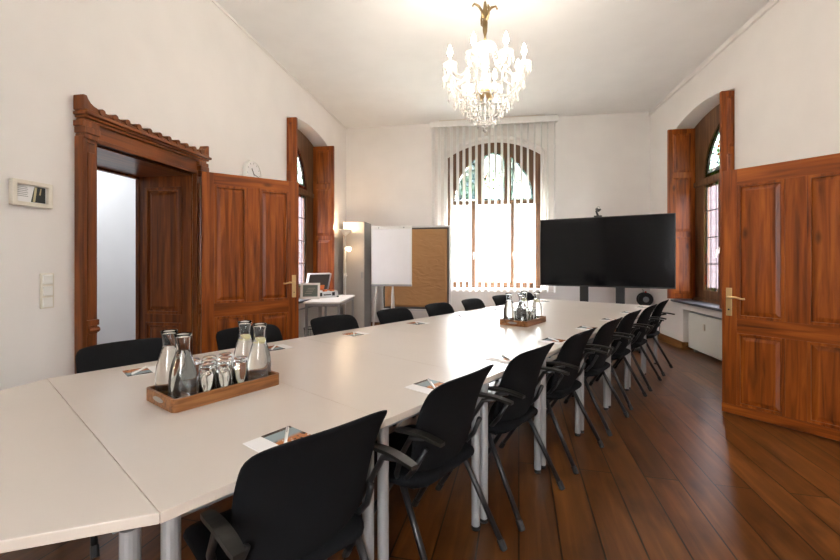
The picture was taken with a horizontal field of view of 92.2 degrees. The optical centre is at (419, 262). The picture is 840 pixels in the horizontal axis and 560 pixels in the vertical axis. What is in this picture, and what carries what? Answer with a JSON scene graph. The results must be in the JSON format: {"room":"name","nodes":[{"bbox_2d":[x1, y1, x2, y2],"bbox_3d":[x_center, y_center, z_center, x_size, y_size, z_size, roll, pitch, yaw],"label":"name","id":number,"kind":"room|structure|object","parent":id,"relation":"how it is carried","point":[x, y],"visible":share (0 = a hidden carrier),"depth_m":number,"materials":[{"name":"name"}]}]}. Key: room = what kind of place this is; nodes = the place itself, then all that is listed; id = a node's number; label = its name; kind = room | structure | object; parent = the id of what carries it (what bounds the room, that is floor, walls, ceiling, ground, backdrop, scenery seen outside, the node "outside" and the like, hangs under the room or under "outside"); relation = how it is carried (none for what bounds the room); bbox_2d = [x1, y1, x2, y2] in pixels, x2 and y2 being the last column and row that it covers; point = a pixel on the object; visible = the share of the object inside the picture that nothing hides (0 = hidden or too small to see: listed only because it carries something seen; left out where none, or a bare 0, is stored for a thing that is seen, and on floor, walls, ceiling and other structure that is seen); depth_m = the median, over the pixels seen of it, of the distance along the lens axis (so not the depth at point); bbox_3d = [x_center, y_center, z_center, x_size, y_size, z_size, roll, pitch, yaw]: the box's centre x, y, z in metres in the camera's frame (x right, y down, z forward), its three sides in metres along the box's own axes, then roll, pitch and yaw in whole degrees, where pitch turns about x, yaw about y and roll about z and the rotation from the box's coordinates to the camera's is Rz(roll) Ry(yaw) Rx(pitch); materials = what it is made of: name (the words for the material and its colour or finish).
{"room":"conference room","nodes":[
{"label":"conference room","id":0,"kind":"room"},
{"bbox_2d":[97,170,135,344],"bbox_3d":[-3.514,-0.212,3.655,1.900,3.180,3.900,0,0,9],"label":"wall","id":1,"kind":"structure","parent":0,"point":[116,194],"depth_m":4.93,"materials":[{"name":"white paint"}]},
{"bbox_2d":[0,0,345,390],"bbox_3d":[-2.489,-0.672,3.034,0.360,4.060,10.400,0,0,9],"label":"wall","id":2,"kind":"structure","parent":0,"point":[184,71],"depth_m":2.91,"materials":[{"name":"white paint"}]},
{"bbox_2d":[9,178,52,208],"bbox_3d":[-2.380,-0.418,2.475,0.034,0.156,0.224,0,0,9],"label":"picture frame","id":3,"kind":"object","parent":2,"relation":"attached to","point":[22,192],"visible":1,"depth_m":2.47,"materials":[{"name":"beige plastic"}]},
{"bbox_2d":[31,187,44,203],"bbox_3d":[-2.375,-0.418,2.513,0.004,0.096,0.080,0,0,9],"label":"photo","id":4,"kind":"object","parent":3,"relation":"attached to","point":[37,193],"depth_m":2.51,"materials":[{"name":"paper"}]},
{"bbox_2d":[40,273,53,308],"bbox_3d":[-2.374,0.180,2.564,0.017,0.222,0.077,0,0,9],"label":"light switch","id":5,"kind":"object","parent":2,"relation":"attached to","point":[46,279],"visible":1,"depth_m":2.56,"materials":[{"name":"beige plastic"}]},
{"bbox_2d":[73,94,298,373],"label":"door","id":6,"kind":"structure","parent":2,"relation":"in","point":[215,251],"depth_m":3.88,"materials":[{"name":"brown wood"}]},
{"bbox_2d":[242,160,261,177],"bbox_3d":[-1.995,-1.047,4.808,0.052,0.340,0.340,0,0,9],"label":"wall clock","id":7,"kind":"object","parent":2,"relation":"attached to","point":[251,168],"visible":0.53,"depth_m":4.76,"materials":[{"name":"white plastic"}]},
{"bbox_2d":[211,0,346,129],"bbox_3d":[-2.305,-2.687,3.005,0.012,0.030,10.400,0,0,9],"label":"trim","id":8,"kind":"structure","parent":2,"relation":"attached to","point":[213,1],"depth_m":5.19,"materials":[{"name":"white paint"}]},
{"bbox_2d":[287,117,297,181],"bbox_3d":[-1.937,-0.747,5.751,0.393,2.610,0.074,0,0,9],"label":"window shutter","id":9,"kind":"object","parent":2,"relation":"attached to","point":[292,122],"visible":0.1,"depth_m":5.70,"materials":[{"name":"brown wood"}]},
{"bbox_2d":[298,130,313,297],"bbox_3d":[-2.006,-0.802,6.481,0.157,2.760,1.520,0,0,9],"label":"window","id":10,"kind":"structure","parent":2,"relation":"in","point":[305,147],"depth_m":6.93,"materials":[{"name":"brown wood"}]},
{"bbox_2d":[313,146,333,289],"bbox_3d":[-1.711,-0.747,7.153,0.393,2.610,0.074,0,0,9],"label":"window shutter","id":11,"kind":"object","parent":2,"relation":"attached to","point":[323,156],"visible":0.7,"depth_m":7.12,"materials":[{"name":"brown wood"}]},
{"bbox_2d":[0,337,839,559],"bbox_3d":[0.488,1.338,2.525,7.480,0.080,11.140,0,0,9],"label":"floor","id":12,"kind":"structure","parent":0,"point":[682,477],"depth_m":2.27,"materials":[{"name":"brown wood"}]},
{"bbox_2d":[0,379,158,559],"bbox_3d":[-1.413,0.928,1.158,1.598,0.740,0.692,0,0,41],"label":"table","id":13,"kind":"object","parent":12,"relation":"on","point":[59,483],"visible":1,"depth_m":1.03,"materials":[{"name":"beige laminate"}]},
{"bbox_2d":[75,338,211,559],"bbox_3d":[-1.468,0.875,2.119,0.608,0.862,0.572,0,0,40],"label":"chair","id":14,"kind":"object","parent":12,"relation":"on","point":[137,351],"visible":0.13,"depth_m":2.20,"materials":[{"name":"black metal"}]},
{"bbox_2d":[47,354,384,559],"bbox_3d":[-0.959,0.928,1.687,1.600,0.740,0.700,0,0,41],"label":"conference table","id":15,"kind":"object","parent":12,"relation":"on","point":[184,463],"visible":0.61,"depth_m":1.37,"materials":[{"name":"beige laminate"}]},
{"bbox_2d":[122,366,155,376],"bbox_3d":[-1.416,0.556,2.076,0.166,0.003,0.148,0,0,-45],"label":"brochure","id":16,"kind":"object","parent":15,"relation":"on","point":[151,369],"visible":0.64,"depth_m":2.05,"materials":[{"name":"white paper"}]},
{"bbox_2d":[146,371,278,412],"bbox_3d":[-0.878,0.533,1.747,0.265,0.050,0.460,0,0,37],"label":"serving tray","id":17,"kind":"object","parent":15,"relation":"on","point":[172,405],"visible":0.66,"depth_m":1.61,"materials":[{"name":"brown wood"}]},
{"bbox_2d":[155,329,177,395],"bbox_3d":[-1.027,0.414,1.655,0.100,0.270,0.100,0,0,40],"label":"carafe","id":18,"kind":"object","parent":17,"relation":"on","point":[167,353],"visible":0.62,"depth_m":1.62,"materials":[{"name":"clear glass"}]},
{"bbox_2d":[168,332,196,398],"bbox_3d":[-0.927,0.414,1.581,0.100,0.270,0.100,0,0,-25],"label":"carafe","id":19,"kind":"object","parent":17,"relation":"on","point":[182,379],"visible":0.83,"depth_m":1.55,"materials":[{"name":"clear glass"}]},
{"bbox_2d":[193,358,200,391],"bbox_3d":[-0.971,0.482,1.727,0.066,0.133,0.066,0,0,9],"label":"drinking glass","id":20,"kind":"object","parent":17,"relation":"on","point":[196,360],"visible":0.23,"depth_m":1.72,"materials":[{"name":"white"}]},
{"bbox_2d":[198,362,214,392],"bbox_3d":[-0.872,0.482,1.652,0.066,0.133,0.066,0,0,9],"label":"drinking glass","id":21,"kind":"object","parent":17,"relation":"on","point":[206,376],"visible":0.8,"depth_m":1.63,"materials":[{"name":"clear glass"}]},
{"bbox_2d":[201,359,215,387],"bbox_3d":[-0.900,0.482,1.718,0.066,0.133,0.066,0,0,9],"label":"drinking glass","id":22,"kind":"object","parent":17,"relation":"on","point":[204,360],"visible":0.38,"depth_m":1.72,"materials":[{"name":"white"}]},
{"bbox_2d":[202,355,216,364],"bbox_3d":[-0.929,0.482,1.784,0.066,0.133,0.066,0,0,9],"label":"drinking glass","id":23,"kind":"object","parent":17,"relation":"on","point":[208,356],"visible":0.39,"depth_m":1.78,"materials":[{"name":"white"}]},
{"bbox_2d":[215,359,231,388],"bbox_3d":[-0.829,0.482,1.710,0.066,0.133,0.066,0,0,9],"label":"drinking glass","id":24,"kind":"object","parent":17,"relation":"on","point":[224,366],"visible":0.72,"depth_m":1.69,"materials":[{"name":"white"}]},
{"bbox_2d":[218,356,232,380],"bbox_3d":[-0.857,0.482,1.776,0.066,0.133,0.066,0,0,9],"label":"drinking glass","id":25,"kind":"object","parent":17,"relation":"on","point":[220,357],"visible":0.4,"depth_m":1.78,"materials":[{"name":"white"}]},
{"bbox_2d":[219,352,232,366],"bbox_3d":[-0.886,0.482,1.841,0.066,0.133,0.066,0,0,9],"label":"drinking glass","id":26,"kind":"object","parent":17,"relation":"on","point":[225,353],"visible":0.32,"depth_m":1.84,"materials":[{"name":"white"}]},
{"bbox_2d":[232,356,247,384],"bbox_3d":[-0.786,0.482,1.768,0.066,0.133,0.066,0,0,9],"label":"drinking glass","id":27,"kind":"object","parent":17,"relation":"on","point":[240,363],"visible":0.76,"depth_m":1.74,"materials":[{"name":"white"}]},
{"bbox_2d":[233,320,252,358],"bbox_3d":[-0.832,0.414,1.917,0.100,0.270,0.100,0,0,39],"label":"carafe","id":28,"kind":"object","parent":17,"relation":"on","point":[244,342],"visible":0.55,"depth_m":1.89,"materials":[{"name":"clear glass"}]},
{"bbox_2d":[248,322,270,380],"bbox_3d":[-0.732,0.414,1.843,0.100,0.270,0.100,0,0,-43],"label":"carafe","id":29,"kind":"object","parent":17,"relation":"on","point":[259,358],"visible":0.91,"depth_m":1.81,"materials":[{"name":"clear glass"}]},
{"bbox_2d":[243,426,310,452],"bbox_3d":[-0.435,0.556,1.261,0.148,0.003,0.166,0,0,37],"label":"brochure","id":30,"kind":"object","parent":15,"relation":"on","point":[275,438],"visible":0.64,"depth_m":1.27,"materials":[{"name":"white paper"}]},
{"bbox_2d":[261,426,310,444],"bbox_3d":[-0.418,0.555,1.286,0.144,0.001,0.105,0,0,37],"label":"photo","id":31,"kind":"object","parent":30,"relation":"on","point":[277,437],"depth_m":1.29},
{"bbox_2d":[284,426,288,442],"bbox_3d":[-0.422,0.548,1.277,0.010,0.012,0.138,0,0,-15],"label":"pen","id":32,"kind":"object","parent":30,"relation":"on","point":[287,427],"visible":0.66,"depth_m":1.28,"materials":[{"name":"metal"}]},
{"bbox_2d":[216,324,282,350],"bbox_3d":[-1.012,0.875,2.645,0.608,0.862,0.572,0,0,41],"label":"chair","id":33,"kind":"object","parent":12,"relation":"on","point":[226,339],"visible":0.09,"depth_m":2.71,"materials":[{"name":"black fabric"}]},
{"bbox_2d":[183,410,417,559],"bbox_3d":[-0.421,0.875,1.284,0.608,0.862,0.572,0,0,45],"label":"chair","id":34,"kind":"object","parent":12,"relation":"on","point":[301,498],"visible":1,"depth_m":1.12,"materials":[{"name":"black fabric"}]},
{"bbox_2d":[299,307,317,337],"bbox_3d":[-1.851,1.009,6.375,0.087,0.578,1.100,0,0,9],"label":"radiator","id":35,"kind":"object","parent":12,"relation":"on","point":[312,311],"visible":0.15,"depth_m":6.38,"materials":[{"name":"white metal"}]},
{"bbox_2d":[303,295,354,336],"bbox_3d":[-1.381,0.928,6.313,0.520,0.740,1.220,0,0,1],"label":"desk","id":36,"kind":"object","parent":12,"relation":"on","point":[337,302],"visible":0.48,"depth_m":5.75,"materials":[{"name":"white plastic"}]},
{"bbox_2d":[300,283,319,298],"bbox_3d":[-1.660,0.435,6.110,0.286,0.246,0.078,0,0,-11],"label":"framed sign","id":37,"kind":"object","parent":36,"relation":"on","point":[307,290],"visible":1,"depth_m":6.11,"materials":[{"name":"white plastic"}]},
{"bbox_2d":[303,285,317,296],"bbox_3d":[-1.660,0.431,6.113,0.220,0.183,0.010,0,-14,-11],"label":"picture","id":38,"kind":"object","parent":37,"relation":"attached to","point":[308,290],"depth_m":6.11},
{"bbox_2d":[306,273,338,297],"bbox_3d":[-1.567,0.363,6.446,0.341,0.388,0.442,0,0,41],"label":"case","id":39,"kind":"object","parent":36,"relation":"on","point":[323,279],"visible":0.64,"depth_m":6.46,"materials":[{"name":"silver metal"}]},
{"bbox_2d":[202,338,487,559],"bbox_3d":[-0.503,0.928,2.219,1.600,0.740,0.699,0,0,41],"label":"conference table","id":40,"kind":"object","parent":12,"relation":"on","point":[364,381],"visible":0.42,"depth_m":1.95,"materials":[{"name":"laminate"}]},
{"bbox_2d":[268,344,293,350],"bbox_3d":[-0.935,0.556,2.637,0.148,0.003,0.166,0,0,44],"label":"brochure","id":41,"kind":"object","parent":40,"relation":"on","point":[282,346],"visible":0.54,"depth_m":2.64,"materials":[{"name":"white paper"}]},
{"bbox_2d":[268,345,284,350],"bbox_3d":[-0.955,0.555,2.614,0.144,0.001,0.105,0,0,44],"label":"photo","id":42,"kind":"object","parent":41,"relation":"on","point":[278,347],"depth_m":2.60},
{"bbox_2d":[404,379,442,393],"bbox_3d":[0.040,0.556,1.815,0.148,0.003,0.166,0,0,41],"label":"brochure","id":43,"kind":"object","parent":40,"relation":"on","point":[424,386],"visible":0.54,"depth_m":1.81,"materials":[{"name":"white paper"}]},
{"bbox_2d":[414,379,442,388],"bbox_3d":[0.058,0.555,1.839,0.144,0.001,0.105,0,0,41],"label":"photo","id":44,"kind":"object","parent":43,"relation":"on","point":[425,384],"depth_m":1.84},
{"bbox_2d":[339,229,351,313],"bbox_3d":[-1.352,0.350,7.328,0.250,1.895,0.250,0,0,9],"label":"floor lamp","id":45,"kind":"object","parent":12,"relation":"on","point":[345,232],"visible":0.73,"depth_m":7.31,"materials":[{"name":"metal"}]},
{"bbox_2d":[310,314,395,426],"bbox_3d":[-0.547,0.875,3.191,0.608,0.862,0.572,0,0,41],"label":"chair","id":46,"kind":"object","parent":12,"relation":"on","point":[333,323],"visible":0.18,"depth_m":3.32,"materials":[{"name":"black fabric"}]},
{"bbox_2d":[343,222,370,327],"bbox_3d":[-1.193,0.273,7.684,0.410,2.050,0.477,0,0,9],"label":"tall cabinet","id":47,"kind":"object","parent":12,"relation":"on","point":[358,262],"visible":0.68,"depth_m":7.47,"materials":[{"name":"metal"}]},
{"bbox_2d":[371,226,411,325],"bbox_3d":[-0.507,0.328,7.088,0.714,1.929,0.406,0,0,-6],"label":"flip chart","id":48,"kind":"object","parent":12,"relation":"on","point":[391,245],"visible":0.91,"depth_m":7.01,"materials":[{"name":"white paper"}]},
{"bbox_2d":[371,284,411,285],"bbox_3d":[-0.498,0.396,6.997,0.720,0.035,0.062,0,0,7],"label":"tray","id":49,"kind":"object","parent":48,"relation":"on","point":[371,284],"depth_m":6.96,"materials":[{"name":"metal"}]},
{"bbox_2d":[377,308,415,417],"bbox_3d":[-0.080,0.875,3.718,0.608,0.862,0.572,0,0,41],"label":"chair","id":50,"kind":"object","parent":12,"relation":"on","point":[385,316],"visible":0.13,"depth_m":3.85,"materials":[{"name":"black metal"}]},
{"bbox_2d":[381,225,450,310],"bbox_3d":[-0.076,0.316,7.356,1.290,1.965,0.480,0,0,10],"label":"pinboard","id":51,"kind":"object","parent":12,"relation":"on","point":[431,244],"visible":0.49,"depth_m":7.30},
{"bbox_2d":[302,326,546,523],"bbox_3d":[-0.048,0.928,2.750,1.600,0.740,0.699,0,0,41],"label":"conference table","id":52,"kind":"object","parent":12,"relation":"on","point":[449,353],"visible":0.52,"depth_m":2.50,"materials":[{"name":"laminate"}]},
{"bbox_2d":[342,331,369,336],"bbox_3d":[-0.500,0.556,3.144,0.148,0.003,0.166,0,0,42],"label":"brochure","id":53,"kind":"object","parent":52,"relation":"on","point":[357,333],"visible":1,"depth_m":3.14,"materials":[{"name":"white paper"}]},
{"bbox_2d":[343,332,363,335],"bbox_3d":[-0.518,0.555,3.120,0.144,0.001,0.105,0,0,42],"label":"photo","id":54,"kind":"object","parent":53,"relation":"on","point":[348,334],"depth_m":3.11},
{"bbox_2d":[486,354,513,363],"bbox_3d":[0.484,0.556,2.333,0.166,0.003,0.148,0,0,-45],"label":"brochure","id":55,"kind":"object","parent":52,"relation":"on","point":[498,358],"visible":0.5,"depth_m":2.33,"materials":[{"name":"white paper"}]},
{"bbox_2d":[493,354,513,360],"bbox_3d":[0.504,0.555,2.356,0.105,0.001,0.144,0,0,-45],"label":"photo","id":56,"kind":"object","parent":55,"relation":"on","point":[499,357],"depth_m":2.36},
{"bbox_2d":[342,364,513,559],"bbox_3d":[0.014,0.875,1.817,0.608,0.862,0.572,0,0,39],"label":"chair","id":57,"kind":"object","parent":12,"relation":"on","point":[438,443],"visible":0.89,"depth_m":1.64,"materials":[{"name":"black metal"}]},
{"bbox_2d":[425,302,488,384],"bbox_3d":[0.371,0.875,4.245,0.608,0.862,0.572,0,0,41],"label":"chair","id":58,"kind":"object","parent":12,"relation":"on","point":[433,309],"visible":0.12,"depth_m":4.38,"materials":[{"name":"black metal"}]},
{"bbox_2d":[373,318,580,468],"bbox_3d":[0.408,0.928,3.281,1.600,0.740,0.699,0,0,41],"label":"conference table","id":59,"kind":"object","parent":12,"relation":"on","point":[501,336],"visible":0.39,"depth_m":3.08,"materials":[{"name":"laminate"}]},
{"bbox_2d":[407,321,427,324],"bbox_3d":[-0.020,0.556,3.704,0.148,0.003,0.166,0,0,45],"label":"brochure","id":60,"kind":"object","parent":59,"relation":"on","point":[418,322],"visible":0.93,"depth_m":3.67,"materials":[{"name":"white paper"}]},
{"bbox_2d":[538,338,565,343],"bbox_3d":[0.942,0.556,2.866,0.148,0.003,0.166,0,0,39],"label":"brochure","id":61,"kind":"object","parent":59,"relation":"on","point":[547,340],"visible":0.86,"depth_m":2.84,"materials":[{"name":"white paper"}]},
{"bbox_2d":[542,338,565,341],"bbox_3d":[0.959,0.555,2.891,0.144,0.001,0.105,0,0,39],"label":"photo","id":62,"kind":"object","parent":61,"relation":"on","point":[546,339],"depth_m":2.87},
{"bbox_2d":[461,298,498,380],"bbox_3d":[0.807,0.875,4.768,0.608,0.862,0.572,0,0,40],"label":"chair","id":63,"kind":"object","parent":12,"relation":"on","point":[473,303],"visible":0.12,"depth_m":4.90,"materials":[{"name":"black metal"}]},
{"bbox_2d":[435,342,569,531],"bbox_3d":[0.448,0.875,2.321,0.608,0.862,0.572,0,0,42],"label":"chair","id":64,"kind":"object","parent":12,"relation":"on","point":[519,381],"visible":0.67,"depth_m":2.13,"materials":[{"name":"black metal"}]},
{"bbox_2d":[492,295,512,305],"bbox_3d":[1.268,0.875,5.311,0.608,0.862,0.572,0,0,41],"label":"chair","id":65,"kind":"object","parent":12,"relation":"on","point":[498,300],"visible":0.08,"depth_m":5.40,"materials":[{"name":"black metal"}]},
{"bbox_2d":[425,311,607,432],"bbox_3d":[0.864,0.928,3.813,1.600,0.740,0.699,0,0,41],"label":"conference table","id":66,"kind":"object","parent":12,"relation":"on","point":[550,326],"visible":0.34,"depth_m":3.57,"materials":[{"name":"laminate"}]},
{"bbox_2d":[500,316,545,326],"bbox_3d":[0.952,0.533,3.724,0.265,0.050,0.460,0,0,39],"label":"serving tray","id":67,"kind":"object","parent":66,"relation":"on","point":[542,319],"visible":0.7,"depth_m":3.56,"materials":[{"name":"brown wood"}]},
{"bbox_2d":[503,293,514,319],"bbox_3d":[0.801,0.414,3.636,0.100,0.270,0.100,0,0,41],"label":"carafe","id":68,"kind":"object","parent":67,"relation":"on","point":[508,313],"visible":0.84,"depth_m":3.60,"materials":[{"name":"clear glass"}]},
{"bbox_2d":[516,294,527,320],"bbox_3d":[0.897,0.414,3.559,0.100,0.270,0.100,0,0,-6],"label":"carafe","id":69,"kind":"object","parent":67,"relation":"on","point":[521,312],"visible":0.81,"depth_m":3.53,"materials":[{"name":"clear glass"}]},
{"bbox_2d":[521,291,528,307],"bbox_3d":[1.005,0.414,3.892,0.100,0.270,0.100,0,0,12],"label":"carafe","id":70,"kind":"object","parent":67,"relation":"on","point":[522,292],"visible":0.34,"depth_m":3.87,"materials":[{"name":"clear glass"}]},
{"bbox_2d":[532,292,541,318],"bbox_3d":[1.102,0.414,3.814,0.100,0.270,0.100,0,0,42],"label":"carafe","id":71,"kind":"object","parent":67,"relation":"on","point":[536,303],"visible":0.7,"depth_m":3.78,"materials":[{"name":"clear glass"}]},
{"bbox_2d":[518,292,550,357],"bbox_3d":[1.732,0.875,5.844,0.608,0.862,0.572,0,0,40],"label":"chair","id":72,"kind":"object","parent":12,"relation":"on","point":[530,296],"visible":0.05,"depth_m":6.05,"materials":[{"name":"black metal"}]},
{"bbox_2d":[463,306,628,407],"bbox_3d":[1.320,0.928,4.344,1.600,0.740,0.700,0,0,41],"label":"conference table","id":73,"kind":"object","parent":12,"relation":"on","point":[550,315],"visible":0.3,"depth_m":4.09,"materials":[{"name":"laminate"}]},
{"bbox_2d":[498,327,607,474],"bbox_3d":[0.913,0.875,2.844,0.608,0.862,0.572,0,0,42],"label":"chair","id":74,"kind":"object","parent":12,"relation":"on","point":[570,356],"visible":0.72,"depth_m":2.64,"materials":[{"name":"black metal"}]},
{"bbox_2d":[496,302,644,388],"bbox_3d":[1.776,0.928,4.875,1.600,0.740,0.699,0,0,41],"label":"conference table","id":75,"kind":"object","parent":12,"relation":"on","point":[548,307],"visible":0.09,"depth_m":4.68,"materials":[{"name":"laminate"}]},
{"bbox_2d":[546,317,631,436],"bbox_3d":[1.371,0.875,3.383,0.608,0.862,0.572,0,0,41],"label":"chair","id":76,"kind":"object","parent":12,"relation":"on","point":[596,364],"visible":0.69,"depth_m":3.18,"materials":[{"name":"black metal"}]},
{"bbox_2d":[528,299,656,374],"bbox_3d":[2.231,0.928,5.407,1.600,0.740,0.700,0,0,41],"label":"conference table","id":77,"kind":"object","parent":12,"relation":"on","point":[553,302],"visible":0.21,"depth_m":5.23,"materials":[{"name":"laminate"}]},
{"bbox_2d":[540,213,675,352],"bbox_3d":[2.812,0.302,6.197,1.878,1.992,0.470,0,0,30],"label":"display screen","id":78,"kind":"object","parent":12,"relation":"on","point":[620,253],"visible":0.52,"depth_m":6.07,"materials":[{"name":"black plastic"}]},
{"bbox_2d":[571,310,649,409],"bbox_3d":[1.820,0.875,3.922,0.608,0.862,0.572,0,0,42],"label":"chair","id":79,"kind":"object","parent":12,"relation":"on","point":[624,328],"visible":0.62,"depth_m":3.72,"materials":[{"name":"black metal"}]},
{"bbox_2d":[595,304,663,390],"bbox_3d":[2.275,0.875,4.436,0.608,0.862,0.572,0,0,41],"label":"chair","id":80,"kind":"object","parent":12,"relation":"on","point":[638,340],"visible":0.59,"depth_m":4.21,"materials":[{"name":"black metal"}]},
{"bbox_2d":[613,299,674,375],"bbox_3d":[2.732,0.875,4.971,0.608,0.862,0.572,0,0,41],"label":"chair","id":81,"kind":"object","parent":12,"relation":"on","point":[657,311],"visible":0.66,"depth_m":4.75,"materials":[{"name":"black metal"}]},
{"bbox_2d":[688,311,721,359],"bbox_3d":[3.917,1.009,5.446,0.087,0.578,1.100,0,0,9],"label":"radiator","id":82,"kind":"object","parent":12,"relation":"on","point":[704,331],"visible":0.54,"depth_m":5.52,"materials":[{"name":"white metal"}]},
{"bbox_2d":[690,311,721,319],"bbox_3d":[3.926,0.729,5.445,0.056,0.018,1.040,0,0,9],"label":"grille","id":83,"kind":"object","parent":82,"relation":"attached to","point":[692,313],"depth_m":5.56,"materials":[{"name":"grey metal"}]},
{"bbox_2d":[215,0,769,127],"bbox_3d":[0.496,-2.752,2.574,6.360,0.100,11.040,0,0,9],"label":"ceiling","id":84,"kind":"structure","parent":0,"point":[370,63],"depth_m":5.10,"materials":[{"name":"paint"}]},
{"bbox_2d":[442,1,531,132],"bbox_3d":[0.576,-1.922,3.574,0.783,1.560,0.783,0,0,9],"label":"chandelier","id":85,"kind":"object","parent":84,"relation":"hanging from","point":[485,91],"visible":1,"depth_m":3.48,"materials":[{"name":"clear glass"}]},
{"bbox_2d":[448,46,451,60],"bbox_3d":[0.257,-1.770,3.456,0.042,0.185,0.042,0,0,9],"label":"candle","id":86,"kind":"object","parent":85,"relation":"on","point":[450,49],"depth_m":3.44,"materials":[{"name":"white plastic"}]},
{"bbox_2d":[466,70,469,83],"bbox_3d":[0.458,-1.770,3.893,0.042,0.185,0.042,0,0,9],"label":"candle","id":87,"kind":"object","parent":85,"relation":"on","point":[468,76],"depth_m":3.88,"materials":[{"name":"white plastic"}]},
{"bbox_2d":[471,32,475,48],"bbox_3d":[0.433,-1.770,3.265,0.041,0.185,0.041,0,0,9],"label":"candle","id":88,"kind":"object","parent":85,"relation":"on","point":[473,40],"depth_m":3.25,"materials":[{"name":"white plastic"}]},
{"bbox_2d":[457,80,514,126],"bbox_3d":[0.576,-1.353,3.574,0.519,0.302,0.506,0,0,9],"label":"basket","id":89,"kind":"object","parent":85,"relation":"on","point":[485,93],"depth_m":3.50,"materials":[{"name":"clear glass"}]},
{"bbox_2d":[493,69,496,82],"bbox_3d":[0.718,-1.770,3.883,0.041,0.185,0.041,0,0,9],"label":"candle","id":90,"kind":"object","parent":85,"relation":"on","point":[494,75],"depth_m":3.87,"materials":[{"name":"white plastic"}]},
{"bbox_2d":[503,32,508,47],"bbox_3d":[0.693,-1.770,3.255,0.042,0.185,0.042,0,0,9],"label":"candle","id":91,"kind":"object","parent":85,"relation":"on","point":[506,39],"depth_m":3.24,"materials":[{"name":"white plastic"}]},
{"bbox_2d":[522,44,526,58],"bbox_3d":[0.884,-1.770,3.432,0.041,0.185,0.041,0,0,9],"label":"candle","id":92,"kind":"object","parent":85,"relation":"on","point":[524,51],"depth_m":3.42,"materials":[{"name":"white plastic"}]},
{"bbox_2d":[430,115,557,292],"bbox_3d":[1.358,-1.073,7.580,2.360,3.253,0.122,0,0,9],"label":"vertical blind","id":93,"kind":"object","parent":84,"relation":"hanging from","point":[521,120],"visible":0.84,"depth_m":7.59,"materials":[{"name":"white fabric"}]},
{"bbox_2d":[346,112,649,327],"bbox_3d":[1.346,-0.702,7.856,6.360,4.000,0.340,0,0,9],"label":"wall","id":94,"kind":"structure","parent":0,"point":[602,160],"depth_m":7.54,"materials":[{"name":"white paint"}]},
{"bbox_2d":[448,143,539,287],"bbox_3d":[1.433,-0.922,7.889,1.780,2.840,0.157,0,0,9],"label":"window","id":95,"kind":"structure","parent":94,"relation":"in","point":[531,152],"depth_m":7.88,"materials":[{"name":"brown wood"}]},
{"bbox_2d":[453,287,546,290],"bbox_3d":[1.411,0.511,7.757,1.980,0.033,0.285,0,0,9],"label":"window sill","id":96,"kind":"structure","parent":94,"relation":"attached to","point":[454,288],"depth_m":7.66,"materials":[{"name":"white plastic"}]},
{"bbox_2d":[636,289,652,304],"bbox_3d":[3.981,0.625,7.168,0.244,0.300,0.180,0,0,9],"label":"cable reel","id":97,"kind":"object","parent":94,"relation":"hanging from","point":[644,298],"visible":0.95,"depth_m":7.09,"materials":[{"name":"black plastic"}]},
{"bbox_2d":[650,0,839,360],"bbox_3d":[3.474,-0.672,2.074,0.360,4.060,10.400,0,0,9],"label":"wall","id":98,"kind":"structure","parent":0,"point":[783,71],"depth_m":4.18,"materials":[{"name":"white paint"}]},
{"bbox_2d":[657,333,693,349],"bbox_3d":[3.813,1.243,4.967,0.170,0.110,4.580,0,0,9],"label":"baseboard","id":99,"kind":"structure","parent":98,"relation":"attached to","point":[679,344],"depth_m":6.26,"materials":[{"name":"brown wood"}]},
{"bbox_2d":[667,128,694,298],"bbox_3d":[4.033,-0.747,6.228,0.393,2.610,0.074,0,0,9],"label":"window shutter","id":100,"kind":"object","parent":98,"relation":"attached to","point":[680,142],"visible":0.93,"depth_m":6.20,"materials":[{"name":"brown wood"}]},
{"bbox_2d":[670,299,721,311],"bbox_3d":[3.953,0.592,5.517,0.310,0.032,1.610,0,0,9],"label":"window sill","id":101,"kind":"structure","parent":98,"relation":"attached to","point":[716,307],"depth_m":5.66,"materials":[{"name":"stone"}]},
{"bbox_2d":[692,104,719,304],"bbox_3d":[4.098,-0.802,5.498,0.157,2.760,1.520,0,0,9],"label":"window","id":102,"kind":"structure","parent":98,"relation":"in","point":[707,131],"depth_m":5.93,"materials":[{"name":"brown wood"}]},
{"bbox_2d":[648,0,779,115],"bbox_3d":[3.279,-2.664,2.105,0.035,0.075,10.400,0,0,9],"label":"trim","id":103,"kind":"structure","parent":98,"relation":"attached to","point":[771,3],"depth_m":5.03,"materials":[{"name":"white paint"}]},
{"bbox_2d":[720,90,734,308],"bbox_3d":[3.807,-0.747,4.826,0.393,2.610,0.074,0,0,9],"label":"window shutter","id":104,"kind":"object","parent":98,"relation":"attached to","point":[727,98],"visible":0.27,"depth_m":4.83,"materials":[{"name":"brown wood"}]},
{"bbox_2d":[722,153,839,440],"bbox_3d":[3.123,0.094,2.514,0.595,2.404,2.197,0,0,-13],"label":"door","id":105,"kind":"structure","parent":98,"relation":"in","point":[781,220],"depth_m":3.17,"materials":[{"name":"brown wood"}]},
{"label":"outside","id":106,"kind":"structure","parent":0,"visible":0},
{"bbox_2d":[453,277,533,281],"bbox_3d":[1.590,2.248,9.873,80.000,0.100,100.000,0,0,9],"label":"ground","id":107,"kind":"structure","parent":106,"point":[454,278],"depth_m":51.92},
{"bbox_2d":[299,197,302,283],"bbox_3d":[-2.464,-0.202,23.693,0.400,4.800,34.000,0,0,9],"label":"wall","id":108,"kind":"structure","parent":107,"relation":"on","point":[299,197],"depth_m":13.30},
{"bbox_2d":[709,185,717,287],"bbox_3d":[9.976,-0.202,21.690,0.400,4.800,34.000,0,0,9],"label":"wall","id":109,"kind":"structure","parent":107,"relation":"on","point":[712,190],"depth_m":11.15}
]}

